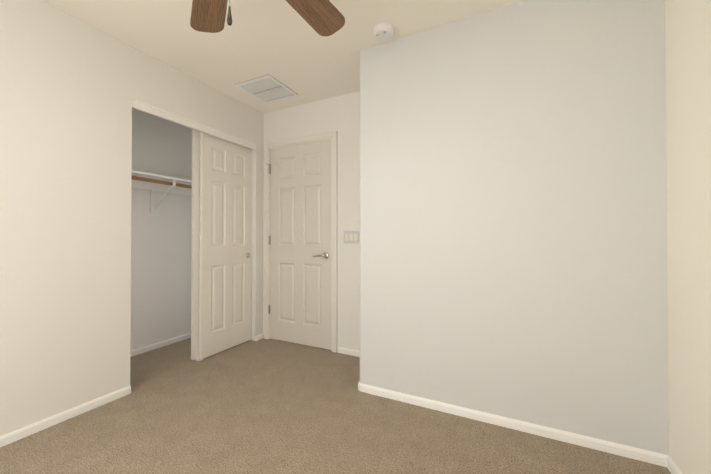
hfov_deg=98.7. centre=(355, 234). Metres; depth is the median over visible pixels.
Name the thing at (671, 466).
baseboard
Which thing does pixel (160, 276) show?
wall
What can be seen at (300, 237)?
entry door
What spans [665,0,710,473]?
wall
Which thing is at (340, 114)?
wall
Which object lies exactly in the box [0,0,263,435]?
wall
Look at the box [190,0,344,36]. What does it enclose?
fan
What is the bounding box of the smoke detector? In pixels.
[373,23,393,40]
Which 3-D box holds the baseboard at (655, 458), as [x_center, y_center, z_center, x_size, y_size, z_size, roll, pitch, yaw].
[0.739,1.080,1.830,1.623,0.052,0.033,0,-1,26]
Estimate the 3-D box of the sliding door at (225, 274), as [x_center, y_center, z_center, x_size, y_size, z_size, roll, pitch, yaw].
[-1.246,0.089,2.980,0.035,2.030,0.588,0,-1,26]
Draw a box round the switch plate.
[344,231,358,243]
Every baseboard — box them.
[0,386,130,446]
[130,333,190,356]
[338,347,359,356]
[358,381,663,466]
[664,454,681,473]
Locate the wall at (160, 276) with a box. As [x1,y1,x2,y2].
[130,108,197,350]
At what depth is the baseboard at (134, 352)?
3.02 m
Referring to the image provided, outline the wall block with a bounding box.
[360,0,668,454]
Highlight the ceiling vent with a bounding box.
[234,74,297,103]
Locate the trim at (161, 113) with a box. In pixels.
[132,98,255,149]
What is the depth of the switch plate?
2.83 m
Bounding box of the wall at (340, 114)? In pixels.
[263,91,359,351]
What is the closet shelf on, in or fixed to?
attached to the wall at (160, 276)
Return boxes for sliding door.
[191,130,199,359]
[199,131,251,358]
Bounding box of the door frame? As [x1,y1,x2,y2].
[264,131,337,352]
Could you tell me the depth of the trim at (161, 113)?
2.53 m
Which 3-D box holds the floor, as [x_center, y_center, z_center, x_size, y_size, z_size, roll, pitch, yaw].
[-0.718,1.151,1.246,4.020,0.100,3.690,0,-1,26]
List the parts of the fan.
blade, blade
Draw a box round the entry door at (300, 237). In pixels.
[268,140,330,349]
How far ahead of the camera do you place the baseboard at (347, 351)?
2.83 m
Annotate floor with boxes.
[0,338,670,473]
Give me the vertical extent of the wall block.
2.440 m
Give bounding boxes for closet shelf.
[131,170,191,212]
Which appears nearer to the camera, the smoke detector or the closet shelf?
the smoke detector
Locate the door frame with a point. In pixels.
(333, 136)
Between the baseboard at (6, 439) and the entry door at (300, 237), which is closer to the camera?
the baseboard at (6, 439)
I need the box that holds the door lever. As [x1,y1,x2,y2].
[312,252,328,258]
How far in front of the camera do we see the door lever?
2.95 m
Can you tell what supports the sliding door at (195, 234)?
hanging from the track rail
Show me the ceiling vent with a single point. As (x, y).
(267, 88)
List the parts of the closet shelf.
rod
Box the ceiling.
[41,0,522,113]
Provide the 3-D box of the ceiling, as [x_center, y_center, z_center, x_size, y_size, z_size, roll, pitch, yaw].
[-0.718,-1.389,1.269,4.020,0.100,3.690,0,-1,26]

